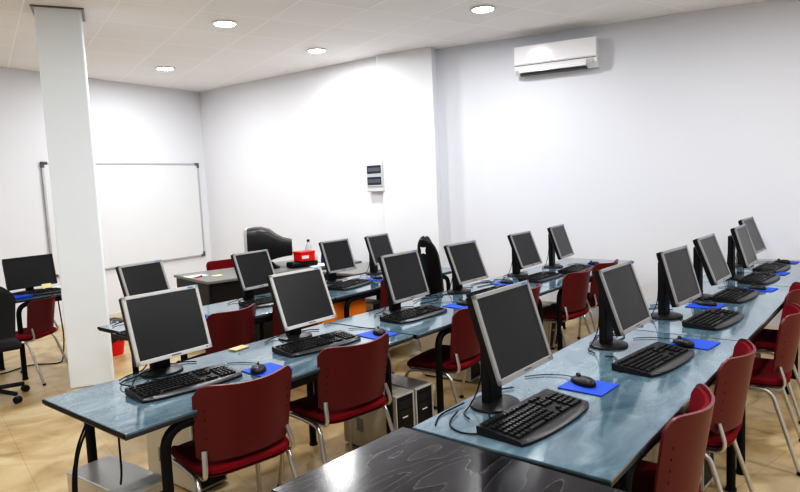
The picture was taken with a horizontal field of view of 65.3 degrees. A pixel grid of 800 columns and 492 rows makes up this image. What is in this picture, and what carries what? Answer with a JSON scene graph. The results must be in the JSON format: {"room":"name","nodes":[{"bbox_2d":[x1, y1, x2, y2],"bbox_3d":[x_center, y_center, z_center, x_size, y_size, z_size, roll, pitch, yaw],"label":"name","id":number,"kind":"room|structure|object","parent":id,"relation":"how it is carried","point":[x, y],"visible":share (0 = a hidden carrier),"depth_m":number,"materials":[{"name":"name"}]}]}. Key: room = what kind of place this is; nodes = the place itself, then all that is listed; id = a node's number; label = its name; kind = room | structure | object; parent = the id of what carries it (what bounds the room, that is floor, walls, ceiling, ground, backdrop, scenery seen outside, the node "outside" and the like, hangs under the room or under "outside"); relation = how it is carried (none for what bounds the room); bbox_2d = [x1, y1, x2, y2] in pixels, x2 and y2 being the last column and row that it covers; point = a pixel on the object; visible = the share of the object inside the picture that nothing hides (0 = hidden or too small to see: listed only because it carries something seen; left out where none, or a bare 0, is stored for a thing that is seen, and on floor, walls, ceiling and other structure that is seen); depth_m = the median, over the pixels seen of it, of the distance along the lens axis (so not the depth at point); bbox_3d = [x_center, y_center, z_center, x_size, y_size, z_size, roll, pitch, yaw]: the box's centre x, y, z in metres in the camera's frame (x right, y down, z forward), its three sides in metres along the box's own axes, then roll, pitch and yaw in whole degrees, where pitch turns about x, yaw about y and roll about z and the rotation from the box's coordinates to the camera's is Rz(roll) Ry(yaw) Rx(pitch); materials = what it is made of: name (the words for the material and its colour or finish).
{"room":"computer lab","nodes":[
{"label":"computer lab","id":0,"kind":"room"},
{"bbox_2d":[29,4,113,388],"bbox_3d":[-2.809,-0.385,5.423,0.391,3.188,0.392,-5,6,-24],"label":"column","id":1,"kind":"structure","parent":0,"point":[59,30],"depth_m":5.25,"materials":[{"name":"white paint"}]},
{"bbox_2d":[0,67,211,330],"bbox_3d":[-5.542,-0.327,6.135,0.298,3.190,8.934,1,6,33],"label":"wall","id":2,"kind":"structure","parent":0,"point":[132,123],"depth_m":8.25,"materials":[{"name":"white paint"}]},
{"bbox_2d":[40,162,205,276],"bbox_3d":[-3.705,-0.438,8.657,0.035,1.431,2.366,1,6,33],"label":"whiteboard","id":3,"kind":"object","parent":2,"relation":"attached to","point":[149,211],"visible":0.68,"depth_m":8.81,"materials":[{"name":"plastic"}]},
{"bbox_2d":[199,47,444,299],"bbox_3d":[-1.040,-0.788,8.872,4.272,3.190,1.140,1,6,33],"label":"wall","id":4,"kind":"structure","parent":0,"point":[287,155],"depth_m":8.20,"materials":[{"name":"white paint"}]},
{"bbox_2d":[366,160,384,191],"bbox_3d":[-0.297,-0.866,7.730,0.260,0.385,0.084,1,7,36],"label":"box","id":5,"kind":"object","parent":4,"relation":"attached to","point":[374,169],"visible":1,"depth_m":7.69,"materials":[{"name":"grey plastic"}]},
{"bbox_2d":[0,0,766,91],"bbox_3d":[-0.972,-1.973,3.937,12.600,0.080,12.000,2,7,39],"label":"ceiling","id":6,"kind":"structure","parent":0,"point":[125,41],"depth_m":6.19,"materials":[{"name":"paint"}]},
{"bbox_2d":[212,20,237,27],"bbox_3d":[-1.632,-2.072,5.823,0.236,0.014,0.236,2,7,39],"label":"recessed light","id":7,"kind":"object","parent":6,"relation":"in","point":[219,23],"visible":1,"depth_m":5.80,"materials":[{"name":"glass"}]},
{"bbox_2d":[470,5,495,12],"bbox_3d":[0.762,-2.172,5.730,0.236,0.014,0.236,2,7,39],"label":"recessed light","id":8,"kind":"object","parent":6,"relation":"in","point":[482,8],"visible":1,"depth_m":5.71,"materials":[{"name":"glass"}]},
{"bbox_2d":[0,317,799,491],"bbox_3d":[-0.824,1.279,4.242,12.600,0.080,12.000,2,7,39],"label":"floor","id":9,"kind":"structure","parent":0,"point":[38,442],"depth_m":4.09,"materials":[{"name":"tile"}]},
{"bbox_2d":[0,286,29,403],"bbox_3d":[-3.360,0.781,5.046,0.599,0.989,0.656,-7,7,-40],"label":"office chair","id":10,"kind":"object","parent":9,"relation":"on","point":[8,340],"visible":1,"depth_m":4.96,"materials":[{"name":"fabric"}]},
{"bbox_2d":[0,285,61,379],"bbox_3d":[-3.446,0.811,6.115,0.650,0.739,0.890,2,7,39],"label":"computer desk","id":11,"kind":"object","parent":9,"relation":"on","point":[58,297],"visible":0.21,"depth_m":5.68,"materials":[{"name":"metal"}]},
{"bbox_2d":[2,254,56,291],"bbox_3d":[-3.625,0.274,6.088,0.179,0.348,0.480,0,6,30],"label":"monitor","id":12,"kind":"object","parent":11,"relation":"on","point":[29,272],"visible":0.86,"depth_m":6.05,"materials":[{"name":"grey plastic"}]},
{"bbox_2d":[12,287,60,295],"bbox_3d":[-3.452,0.433,5.966,0.333,0.038,0.475,2,7,39],"label":"keyboard","id":13,"kind":"object","parent":11,"relation":"on","point":[38,292],"visible":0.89,"depth_m":5.89,"materials":[{"name":"grey plastic"}]},
{"bbox_2d":[0,301,64,374],"bbox_3d":[-3.754,0.861,6.039,0.970,0.678,0.259,-8,7,-43],"label":"cable","id":14,"kind":"object","parent":9,"relation":"on","point":[58,301],"visible":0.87,"depth_m":6.36,"materials":[{"name":"plastic"}]},
{"bbox_2d":[16,294,67,385],"bbox_3d":[-3.379,0.842,5.684,0.492,0.752,0.482,-3,5,0],"label":"chair","id":15,"kind":"object","parent":9,"relation":"on","point":[40,312],"visible":0.8,"depth_m":5.55,"materials":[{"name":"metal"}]},
{"bbox_2d":[67,455,162,491],"bbox_3d":[-1.202,1.187,2.689,0.464,0.425,0.202,1,7,35],"label":"computer tower","id":16,"kind":"object","parent":9,"relation":"on","point":[102,474],"visible":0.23,"depth_m":2.65,"materials":[{"name":"silver metal"}]},
{"bbox_2d":[109,317,124,355],"bbox_3d":[-3.015,0.937,6.477,0.340,0.381,0.348,2,7,39],"label":"waste bin","id":17,"kind":"object","parent":9,"relation":"on","point":[117,345],"visible":0.19,"depth_m":6.42,"materials":[{"name":"red plastic"}]},
{"bbox_2d":[146,425,226,491],"bbox_3d":[-1.219,1.109,3.531,0.464,0.425,0.202,2,7,37],"label":"computer tower","id":18,"kind":"object","parent":9,"relation":"on","point":[153,439],"visible":0.18,"depth_m":3.44,"materials":[{"name":"beige metal"}]},
{"bbox_2d":[176,303,255,362],"bbox_3d":[-1.258,0.830,4.336,0.529,0.836,0.519,1,6,31],"label":"chair","id":19,"kind":"object","parent":9,"relation":"on","point":[230,329],"visible":0.45,"depth_m":4.13,"materials":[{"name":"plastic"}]},
{"bbox_2d":[97,292,334,393],"bbox_3d":[-1.273,0.848,4.656,0.720,0.739,1.562,2,7,39],"label":"computer desk","id":20,"kind":"object","parent":9,"relation":"on","point":[264,314],"visible":0.23,"depth_m":4.61,"materials":[{"name":"blue laminate"}]},
{"bbox_2d":[112,330,127,340],"bbox_3d":[-1.621,0.530,4.038,0.333,0.038,0.475,1,6,32],"label":"keyboard","id":21,"kind":"object","parent":20,"relation":"on","point":[121,335],"visible":0.07,"depth_m":3.83,"materials":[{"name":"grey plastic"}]},
{"bbox_2d":[113,260,169,325],"bbox_3d":[-1.808,0.321,4.344,0.233,0.414,0.394,0,6,28],"label":"monitor","id":22,"kind":"object","parent":20,"relation":"on","point":[150,276],"visible":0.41,"depth_m":4.30,"materials":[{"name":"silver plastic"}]},
{"bbox_2d":[228,249,274,303],"bbox_3d":[-1.192,0.242,4.979,0.238,0.398,0.394,1,6,34],"label":"monitor","id":23,"kind":"object","parent":20,"relation":"on","point":[252,268],"visible":0.84,"depth_m":4.93,"materials":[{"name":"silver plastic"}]},
{"bbox_2d":[239,296,273,307],"bbox_3d":[-1.042,0.422,4.911,0.333,0.038,0.475,2,7,41],"label":"keyboard","id":24,"kind":"object","parent":20,"relation":"on","point":[266,301],"visible":0.62,"depth_m":4.75,"materials":[{"name":"grey plastic"}]},
{"bbox_2d":[206,259,233,270],"bbox_3d":[-2.036,0.578,7.582,0.519,0.802,0.529,-7,7,-42],"label":"chair","id":25,"kind":"object","parent":9,"relation":"on","point":[220,264],"visible":0.2,"depth_m":7.70,"materials":[{"name":"plastic"}]},
{"bbox_2d":[42,323,412,491],"bbox_3d":[-0.727,0.960,3.200,0.720,0.739,1.727,2,7,39],"label":"computer desk","id":26,"kind":"object","parent":9,"relation":"on","point":[106,407],"visible":0.55,"depth_m":2.75,"materials":[{"name":"blue laminate"}]},
{"bbox_2d":[72,423,90,491],"bbox_3d":[-1.296,1.051,2.618,0.093,0.685,0.194,0,6,27],"label":"desk leg","id":27,"kind":"object","parent":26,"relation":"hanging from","point":[81,439],"visible":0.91,"depth_m":2.55,"materials":[{"name":"metal"}]},
{"bbox_2d":[118,438,122,484],"bbox_3d":[-1.130,0.842,2.517,0.012,0.263,0.045,-7,7,-36],"label":"hanging cable","id":28,"kind":"object","parent":26,"relation":"hanging from","point":[119,446],"visible":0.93,"depth_m":2.50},
{"bbox_2d":[119,285,211,380],"bbox_3d":[-1.163,0.417,3.041,0.238,0.408,0.402,2,7,38],"label":"monitor","id":29,"kind":"object","parent":26,"relation":"on","point":[160,326],"visible":0.99,"depth_m":2.99,"materials":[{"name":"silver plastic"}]},
{"bbox_2d":[125,363,241,403],"bbox_3d":[-1.006,0.612,2.868,0.333,0.038,0.475,3,7,44],"label":"keyboard","id":30,"kind":"object","parent":26,"relation":"on","point":[187,382],"visible":0.98,"depth_m":2.78,"materials":[{"name":"grey plastic"}]},
{"bbox_2d":[241,362,292,376],"bbox_3d":[-0.644,0.598,3.018,0.190,0.004,0.170,2,7,43],"label":"mouse pad","id":31,"kind":"object","parent":26,"relation":"on","point":[270,367],"visible":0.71,"depth_m":3.02,"materials":[{"name":"fabric"}]},
{"bbox_2d":[227,361,265,374],"bbox_3d":[-0.738,0.578,3.076,0.104,0.038,0.311,-7,7,-40],"label":"computer mouse","id":32,"kind":"object","parent":31,"relation":"on","point":[256,369],"visible":1,"depth_m":2.96,"materials":[{"name":"black plastic"}]},
{"bbox_2d":[265,266,336,342],"bbox_3d":[-0.604,0.340,3.653,0.248,0.397,0.402,2,7,38],"label":"monitor","id":33,"kind":"object","parent":26,"relation":"on","point":[301,298],"visible":1,"depth_m":3.60,"materials":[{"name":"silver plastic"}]},
{"bbox_2d":[272,330,360,357],"bbox_3d":[-0.487,0.531,3.480,0.475,0.038,0.333,-8,7,-44],"label":"keyboard","id":34,"kind":"object","parent":26,"relation":"on","point":[315,344],"visible":0.99,"depth_m":3.39,"materials":[{"name":"grey plastic"}]},
{"bbox_2d":[356,330,398,338],"bbox_3d":[-0.135,0.516,3.649,0.170,0.004,0.190,-8,7,-44],"label":"mouse pad","id":35,"kind":"object","parent":26,"relation":"on","point":[369,334],"visible":0.44,"depth_m":3.64,"materials":[{"name":"fabric"}]},
{"bbox_2d":[171,366,298,491],"bbox_3d":[-0.749,0.950,2.802,0.519,0.836,0.529,-7,7,-41],"label":"chair","id":36,"kind":"object","parent":9,"relation":"on","point":[240,425],"visible":0.97,"depth_m":2.59,"materials":[{"name":"red paint"}]},
{"bbox_2d":[174,257,361,349],"bbox_3d":[-1.469,0.614,7.227,1.920,0.736,0.920,-7,7,-40],"label":"desk","id":37,"kind":"object","parent":9,"relation":"on","point":[225,287],"visible":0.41,"depth_m":6.54,"materials":[{"name":"grey laminate"}]},
{"bbox_2d":[243,227,292,268],"bbox_3d":[-1.496,0.015,7.142,0.515,0.473,0.467,-3,5,-8],"label":"monitor","id":38,"kind":"object","parent":37,"relation":"on","point":[255,238],"visible":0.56,"depth_m":6.96,"materials":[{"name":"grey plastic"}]},
{"bbox_2d":[286,260,317,267],"bbox_3d":[-1.117,0.203,7.134,0.340,0.064,0.160,-7,7,-40],"label":"case","id":39,"kind":"object","parent":37,"relation":"on","point":[295,264],"visible":0.88,"depth_m":7.05,"materials":[{"name":"plastic"}]},
{"bbox_2d":[293,250,314,261],"bbox_3d":[-1.093,0.112,7.128,0.200,0.112,0.170,-7,7,-42],"label":"box","id":40,"kind":"object","parent":39,"relation":"on","point":[303,255],"visible":1,"depth_m":7.07,"materials":[{"name":"plastic"}]},
{"bbox_2d":[255,304,317,341],"bbox_3d":[-0.869,0.771,4.773,0.529,0.836,0.519,2,7,39],"label":"chair","id":41,"kind":"object","parent":9,"relation":"on","point":[277,330],"visible":0.05,"depth_m":4.50,"materials":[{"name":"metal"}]},
{"bbox_2d":[277,333,393,486],"bbox_3d":[-0.321,0.882,3.327,0.519,0.836,0.529,-7,7,-42],"label":"chair","id":42,"kind":"object","parent":9,"relation":"on","point":[351,379],"visible":0.97,"depth_m":3.12,"materials":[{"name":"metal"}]},
{"bbox_2d":[313,298,365,383],"bbox_3d":[-0.589,0.782,5.352,0.407,0.670,0.540,2,7,39],"label":"base cabinet","id":43,"kind":"object","parent":9,"relation":"on","point":[356,307],"visible":0.1,"depth_m":5.26,"materials":[{"name":"laminate"}]},
{"bbox_2d":[322,262,412,299],"bbox_3d":[-0.355,0.595,6.894,0.600,0.736,0.960,2,7,39],"label":"desk","id":44,"kind":"object","parent":9,"relation":"on","point":[362,268],"visible":0.06,"depth_m":6.58,"materials":[{"name":"grey laminate"}]},
{"bbox_2d":[365,298,379,310],"bbox_3d":[-0.295,0.785,6.113,0.274,0.505,0.187,2,7,39],"label":"computer tower","id":45,"kind":"object","parent":9,"relation":"on","point":[371,304],"visible":0.11,"depth_m":5.99,"materials":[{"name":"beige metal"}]},
{"bbox_2d":[344,385,414,446],"bbox_3d":[-0.134,1.050,3.824,0.464,0.390,0.162,2,7,42],"label":"computer tower","id":46,"kind":"object","parent":9,"relation":"on","point":[366,428],"visible":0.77,"depth_m":3.71,"materials":[{"name":"beige metal"}]},
{"bbox_2d":[356,417,362,431],"bbox_3d":[-0.245,1.094,3.823,0.055,0.079,0.002,2,7,43],"label":"vent","id":47,"kind":"object","parent":46,"relation":"attached to","point":[356,417],"depth_m":3.82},
{"bbox_2d":[326,267,451,317],"bbox_3d":[-0.202,0.678,5.950,0.720,0.739,1.820,2,7,39],"label":"computer desk","id":48,"kind":"object","parent":9,"relation":"on","point":[372,289],"visible":0.27,"depth_m":5.34,"materials":[{"name":"blue laminate"}]},
{"bbox_2d":[318,238,356,282],"bbox_3d":[-0.617,0.140,5.804,0.233,0.394,0.394,2,7,38],"label":"monitor","id":49,"kind":"object","parent":48,"relation":"on","point":[337,255],"visible":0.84,"depth_m":5.76,"materials":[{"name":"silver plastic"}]},
{"bbox_2d":[327,278,371,290],"bbox_3d":[-0.488,0.336,5.563,0.333,0.038,0.475,0,6,28],"label":"keyboard","id":50,"kind":"object","parent":48,"relation":"on","point":[352,283],"visible":1,"depth_m":5.46,"materials":[{"name":"grey plastic"}]},
{"bbox_2d":[360,233,393,275],"bbox_3d":[-0.239,0.081,6.259,0.233,0.393,0.394,1,6,34],"label":"monitor","id":51,"kind":"object","parent":48,"relation":"on","point":[378,245],"visible":0.78,"depth_m":6.22,"materials":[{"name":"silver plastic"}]},
{"bbox_2d":[366,279,420,373],"bbox_3d":[-0.132,0.656,5.649,0.529,0.836,0.519,2,7,37],"label":"chair","id":52,"kind":"object","parent":9,"relation":"on","point":[383,291],"visible":0.12,"depth_m":5.37,"materials":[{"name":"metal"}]},
{"bbox_2d":[391,373,433,424],"bbox_3d":[-0.015,1.032,3.952,0.464,0.390,0.162,2,7,42],"label":"computer tower","id":53,"kind":"object","parent":9,"relation":"on","point":[423,390],"visible":0.28,"depth_m":3.80,"materials":[{"name":"silver metal"}]},
{"bbox_2d":[417,236,443,295],"bbox_3d":[0.469,0.455,5.817,0.656,1.148,0.599,-7,7,-38],"label":"office chair","id":54,"kind":"object","parent":9,"relation":"on","point":[428,253],"visible":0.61,"depth_m":5.59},
{"bbox_2d":[329,282,554,413],"bbox_3d":[0.405,0.781,4.555,0.725,0.739,1.810,2,7,39],"label":"computer desk","id":55,"kind":"object","parent":9,"relation":"on","point":[442,322],"visible":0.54,"depth_m":3.97,"materials":[{"name":"blue laminate"}]},
{"bbox_2d":[374,249,429,316],"bbox_3d":[-0.012,0.249,4.249,0.240,0.413,0.402,1,7,37],"label":"monitor","id":56,"kind":"object","parent":55,"relation":"on","point":[404,278],"visible":0.92,"depth_m":4.20,"materials":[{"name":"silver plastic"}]},
{"bbox_2d":[380,304,446,323],"bbox_3d":[0.061,0.443,4.159,0.333,0.038,0.475,2,7,42],"label":"keyboard","id":57,"kind":"object","parent":55,"relation":"on","point":[425,311],"visible":1,"depth_m":4.06,"materials":[{"name":"grey plastic"}]},
{"bbox_2d":[441,240,488,293],"bbox_3d":[0.487,0.168,4.954,0.251,0.397,0.402,2,7,40],"label":"monitor","id":58,"kind":"object","parent":55,"relation":"on","point":[465,260],"visible":1,"depth_m":4.91,"materials":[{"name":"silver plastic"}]},
{"bbox_2d":[466,284,507,297],"bbox_3d":[0.688,0.349,4.853,0.333,0.038,0.475,2,7,41],"label":"keyboard","id":59,"kind":"object","parent":55,"relation":"on","point":[469,294],"visible":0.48,"depth_m":4.79,"materials":[{"name":"grey plastic"}]},
{"bbox_2d":[405,308,480,408],"bbox_3d":[0.322,0.780,4.104,0.529,0.836,0.519,1,6,32],"label":"chair","id":60,"kind":"object","parent":9,"relation":"on","point":[463,351],"visible":0.56,"depth_m":3.88,"materials":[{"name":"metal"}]},
{"bbox_2d":[271,427,625,491],"bbox_3d":[0.210,1.055,1.720,1.000,0.740,0.580,2,7,41],"label":"side table","id":61,"kind":"object","parent":9,"relation":"on","point":[404,459],"visible":1,"depth_m":1.86,"materials":[{"name":"black wood"}]},
{"bbox_2d":[421,331,480,381],"bbox_3d":[0.419,0.878,5.197,0.464,0.425,0.187,1,6,34],"label":"computer tower","id":62,"kind":"object","parent":9,"relation":"on","point":[427,342],"visible":0.16,"depth_m":5.11,"materials":[{"name":"beige metal"}]},
{"bbox_2d":[460,283,540,397],"bbox_3d":[0.793,0.704,4.681,0.529,0.836,0.519,2,7,39],"label":"chair","id":63,"kind":"object","parent":9,"relation":"on","point":[536,291],"visible":0.16,"depth_m":4.59,"materials":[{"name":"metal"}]},
{"bbox_2d":[541,301,556,347],"bbox_3d":[1.367,0.756,6.045,0.264,0.425,0.187,2,7,42],"label":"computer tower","id":64,"kind":"object","parent":9,"relation":"on","point":[544,303],"visible":0.19,"depth_m":5.94,"materials":[{"name":"beige metal"}]},
{"bbox_2d":[481,258,633,350],"bbox_3d":[1.551,0.600,5.940,0.725,0.739,1.807,2,7,39],"label":"computer desk","id":65,"kind":"object","parent":9,"relation":"on","point":[557,283],"visible":0.37,"depth_m":5.57,"materials":[{"name":"blue laminate"}]},
{"bbox_2d":[503,231,541,276],"bbox_3d":[1.097,0.072,5.699,0.251,0.394,0.402,2,7,38],"label":"monitor","id":66,"kind":"object","parent":65,"relation":"on","point":[525,254],"visible":1,"depth_m":5.66,"materials":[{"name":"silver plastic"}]},
{"bbox_2d":[516,271,561,282],"bbox_3d":[1.198,0.265,5.501,0.333,0.038,0.475,2,7,39],"label":"keyboard","id":67,"kind":"object","parent":65,"relation":"on","point":[543,276],"visible":0.99,"depth_m":5.40,"materials":[{"name":"grey plastic"}]},
{"bbox_2d":[542,224,573,268],"bbox_3d":[1.533,0.002,6.142,0.246,0.411,0.402,1,6,32],"label":"monitor","id":68,"kind":"object","parent":65,"relation":"on","point":[559,243],"visible":1,"depth_m":6.11,"materials":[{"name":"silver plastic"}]},
{"bbox_2d":[558,264,593,273],"bbox_3d":[1.619,0.210,5.885,0.333,0.038,0.475,1,7,35],"label":"keyboard","id":69,"kind":"object","parent":65,"relation":"on","point":[576,268],"visible":0.95,"depth_m":5.78,"materials":[{"name":"grey plastic"}]},
{"bbox_2d":[543,268,591,346],"bbox_3d":[1.374,0.613,5.375,0.529,0.836,0.519,2,7,41],"label":"chair","id":70,"kind":"object","parent":9,"relation":"on","point":[574,292],"visible":0.85,"depth_m":5.15,"materials":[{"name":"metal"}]},
{"bbox_2d":[412,330,736,491],"bbox_3d":[0.906,0.930,2.718,0.720,0.739,1.800,2,7,39],"label":"computer desk","id":71,"kind":"object","parent":9,"relation":"on","point":[606,444],"visible":0.51,"depth_m":2.31,"materials":[{"name":"blue laminate"}]},
{"bbox_2d":[435,402,478,434],"bbox_3d":[0.213,0.628,2.240,0.183,0.011,0.324,-4,6,-18],"label":"cable","id":72,"kind":"object","parent":71,"relation":"on","point":[463,402],"visible":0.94,"depth_m":2.25,"materials":[{"name":"plastic"}]},
{"bbox_2d":[463,280,552,418],"bbox_3d":[0.378,0.383,2.372,0.243,0.461,0.402,2,7,40],"label":"monitor","id":73,"kind":"object","parent":71,"relation":"on","point":[511,336],"visible":0.96,"depth_m":2.32,"materials":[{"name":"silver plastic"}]},
{"bbox_2d":[476,389,588,446],"bbox_3d":[0.452,0.602,2.271,0.333,0.038,0.475,2,7,42],"label":"keyboard","id":74,"kind":"object","parent":71,"relation":"on","point":[547,412],"visible":1,"depth_m":2.18,"materials":[{"name":"grey plastic"}]},
{"bbox_2d":[557,380,618,396],"bbox_3d":[0.773,0.576,2.567,0.190,0.004,0.170,2,7,41],"label":"mouse pad","id":75,"kind":"object","parent":71,"relation":"on","point":[601,388],"visible":0.78,"depth_m":2.54,"materials":[{"name":"fabric"}]},
{"bbox_2d":[525,372,595,387],"bbox_3d":[0.694,0.551,2.662,0.311,0.038,0.104,2,7,40],"label":"computer mouse","id":76,"kind":"object","parent":75,"relation":"on","point":[578,379],"visible":1,"depth_m":2.57,"materials":[{"name":"black plastic"}]},
{"bbox_2d":[588,260,651,353],"bbox_3d":[1.078,0.300,3.148,0.247,0.416,0.402,2,7,40],"label":"monitor","id":77,"kind":"object","parent":71,"relation":"on","point":[623,308],"visible":1,"depth_m":3.11,"materials":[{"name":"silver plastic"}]},
{"bbox_2d":[605,342,694,377],"bbox_3d":[1.137,0.511,2.902,0.475,0.038,0.333,-8,7,-44],"label":"keyboard","id":78,"kind":"object","parent":71,"relation":"on","point":[656,359],"visible":1,"depth_m":2.81,"materials":[{"name":"grey plastic"}]},
{"bbox_2d":[669,337,720,349],"bbox_3d":[1.483,0.490,3.142,0.170,0.004,0.190,-8,7,-44],"label":"mouse pad","id":79,"kind":"object","parent":71,"relation":"on","point":[699,344],"visible":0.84,"depth_m":3.12,"materials":[{"name":"fabric"}]},
{"bbox_2d":[633,336,694,346],"bbox_3d":[1.363,0.470,3.201,0.104,0.038,0.311,-7,7,-40],"label":"computer mouse","id":80,"kind":"object","parent":79,"relation":"on","point":[680,341],"visible":1,"depth_m":3.10,"materials":[{"name":"black plastic"}]},
{"bbox_2d":[552,259,617,349],"bbox_3d":[1.782,0.547,5.875,0.529,0.836,0.519,3,7,44],"label":"chair","id":81,"kind":"object","parent":9,"relation":"on","point":[593,296],"visible":0.31,"depth_m":5.62,"materials":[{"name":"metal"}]},
{"bbox_2d":[612,383,714,491],"bbox_3d":[0.850,0.928,2.264,0.529,0.836,0.519,1,7,36],"label":"chair","id":82,"kind":"object","parent":9,"relation":"on","point":[678,467],"visible":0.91,"depth_m":2.02,"materials":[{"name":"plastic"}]},
{"bbox_2d":[688,388,710,412],"bbox_3d":[0.986,0.636,2.125,0.122,0.219,0.423,1,7,36],"label":"cushion","id":83,"kind":"object","parent":82,"relation":"on","point":[700,398],"depth_m":2.21,"materials":[{"name":"red fabric"}]},
{"bbox_2d":[644,445,714,490],"bbox_3d":[1.397,1.010,3.321,0.464,0.425,0.187,2,7,42],"label":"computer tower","id":84,"kind":"object","parent":9,"relation":"on","point":[706,478],"visible":0.11,"depth_m":3.18,"materials":[{"name":"beige metal"}]},
{"bbox_2d":[649,338,755,491],"bbox_3d":[1.324,0.851,2.853,0.529,0.836,0.519,1,7,36],"label":"chair","id":85,"kind":"object","parent":9,"relation":"on","point":[733,377],"visible":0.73,"depth_m":2.60,"materials":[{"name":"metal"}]},
{"bbox_2d":[732,342,751,356],"bbox_3d":[1.460,0.559,2.714,0.122,0.219,0.423,1,7,36],"label":"cushion","id":86,"kind":"object","parent":85,"relation":"on","point":[741,349],"depth_m":2.80,"materials":[{"name":"red fabric"}]},
{"bbox_2d":[635,282,789,474],"bbox_3d":[2.052,0.749,4.102,0.720,0.739,1.819,2,7,39],"label":"computer desk","id":87,"kind":"object","parent":9,"relation":"on","point":[759,311],"visible":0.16,"depth_m":3.67,"materials":[{"name":"blue laminate"}]},
{"bbox_2d":[651,245,701,321],"bbox_3d":[1.619,0.219,3.743,0.238,0.419,0.402,2,7,43],"label":"monitor","id":88,"kind":"object","parent":87,"relation":"on","point":[678,285],"visible":0.92,"depth_m":3.70,"materials":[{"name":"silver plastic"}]},
{"bbox_2d":[685,302,724,308],"bbox_3d":[1.964,0.386,4.022,0.190,0.004,0.170,3,7,44],"label":"mouse pad","id":89,"kind":"object","parent":87,"relation":"on","point":[692,305],"visible":0.76,"depth_m":4.00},
{"bbox_2d":[696,299,716,305],"bbox_3d":[1.905,0.362,4.093,0.311,0.038,0.104,0,6,30],"label":"computer mouse","id":90,"kind":"object","parent":89,"relation":"on","point":[703,302],"visible":0.73,"depth_m":4.01,"materials":[{"name":"black plastic"}]},
{"bbox_2d":[679,307,743,330],"bbox_3d":[1.777,0.413,3.637,0.333,0.038,0.475,3,7,44],"label":"keyboard","id":91,"kind":"object","parent":87,"relation":"on","point":[714,319],"visible":1,"depth_m":3.53,"materials":[{"name":"grey plastic"}]},
{"bbox_2d":[692,233,731,301],"bbox_3d":[2.091,0.142,4.281,0.251,0.430,0.402,2,7,40],"label":"monitor","id":92,"kind":"object","parent":87,"relation":"on","point":[708,255],"visible":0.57,"depth_m":4.23,"materials":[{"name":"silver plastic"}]},
{"bbox_2d":[709,286,758,303],"bbox_3d":[2.257,0.329,4.311,0.333,0.038,0.475,2,7,43],"label":"keyboard","id":93,"kind":"object","parent":87,"relation":"on","point":[737,295],"visible":0.92,"depth_m":4.20,"materials":[{"name":"grey plastic"}]},
{"bbox_2d":[746,287,777,291],"bbox_3d":[2.604,0.311,4.513,0.190,0.004,0.170,3,7,44],"label":"mouse pad","id":94,"kind":"object","parent":87,"relation":"on","point":[768,289],"visible":0.47,"depth_m":4.46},
{"bbox_2d":[718,283,765,289],"bbox_3d":[2.514,0.289,4.579,0.311,0.038,0.104,2,7,40],"label":"computer mouse","id":95,"kind":"object","parent":94,"relation":"on","point":[752,286],"visible":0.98,"depth_m":4.50,"materials":[{"name":"black plastic"}]},
{"bbox_2d":[703,259,799,378],"bbox_3d":[3.133,0.577,5.409,0.720,0.739,1.599,2,7,39],"label":"computer desk","id":96,"kind":"object","parent":9,"relation":"on","point":[786,280],"visible":0.17,"depth_m":5.04,"materials":[{"name":"blue laminate"}]},
{"bbox_2d":[725,224,757,280],"bbox_3d":[2.707,0.047,5.017,0.240,0.425,0.402,2,7,39],"label":"monitor","id":97,"kind":"object","parent":96,"relation":"on","point":[739,238],"visible":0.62,"depth_m":4.98,"materials":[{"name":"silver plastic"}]},
{"bbox_2d":[735,216,765,267],"bbox_3d":[3.149,-0.040,5.677,0.251,0.435,0.402,2,7,41],"label":"monitor","id":98,"kind":"object","parent":96,"relation":"on","point":[759,246],"visible":0.53,"depth_m":5.64,"materials":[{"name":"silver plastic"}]},
{"bbox_2d":[735,271,779,284],"bbox_3d":[2.785,0.246,4.933,0.333,0.038,0.475,2,7,43],"label":"keyboard","id":99,"kind":"object","parent":96,"relation":"on","point":[758,278],"visible":1,"depth_m":4.81,"materials":[{"name":"grey plastic"}]},
{"bbox_2d":[748,262,790,272],"bbox_3d":[3.186,0.180,5.441,0.333,0.038,0.475,2,7,43],"label":"keyboard","id":100,"kind":"object","parent":96,"relation":"on","point":[776,267],"visible":0.98,"depth_m":5.34,"materials":[{"name":"grey plastic"}]},
{"bbox_2d":[709,303,799,475],"bbox_3d":[1.996,0.754,3.563,0.529,0.836,0.519,1,6,33],"label":"chair","id":101,"kind":"object","parent":9,"relation":"on","point":[767,375],"visible":0.76,"depth_m":3.32,"materials":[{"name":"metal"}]},
{"bbox_2d":[774,305,799,352],"bbox_3d":[2.138,0.461,3.433,0.122,0.219,0.423,1,6,33],"label":"cushion","id":102,"kind":"object","parent":101,"relation":"on","point":[788,336],"depth_m":3.30,"materials":[{"name":"red fabric"}]},
{"bbox_2d":[752,282,799,423],"bbox_3d":[2.442,0.672,4.227,0.529,0.836,0.519,1,7,35],"label":"chair","id":103,"kind":"object","parent":9,"relation":"on","point":[766,339],"visible":0.22,"depth_m":4.03,"materials":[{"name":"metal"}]},
{"bbox_2d":[782,284,799,310],"bbox_3d":[2.580,0.380,4.091,0.122,0.219,0.423,1,7,35],"label":"cushion","id":104,"kind":"object","parent":103,"relation":"on","point":[793,296],"depth_m":3.94,"materials":[{"name":"red fabric"}]},
{"bbox_2d":[436,0,799,325],"bbox_3d":[3.901,-0.742,5.975,7.470,3.190,0.194,0,6,26],"label":"wall","id":105,"kind":"structure","parent":0,"point":[685,129],"depth_m":6.54,"materials":[{"name":"white paint"}]},
{"bbox_2d":[514,36,598,76],"bbox_3d":[1.669,-2.016,6.679,0.860,0.315,0.213,0,6,26],"label":"air conditioner","id":106,"kind":"object","parent":105,"relation":"attached to","point":[578,53],"visible":1,"depth_m":6.58,"materials":[{"name":"white plastic"}]},
{"bbox_2d":[567,317,778,329],"bbox_3d":[3.905,0.820,6.038,7.422,0.069,0.012,0,6,26],"label":"baseboard","id":107,"kind":"structure","parent":105,"relation":"attached to","point":[576,320],"depth_m":6.90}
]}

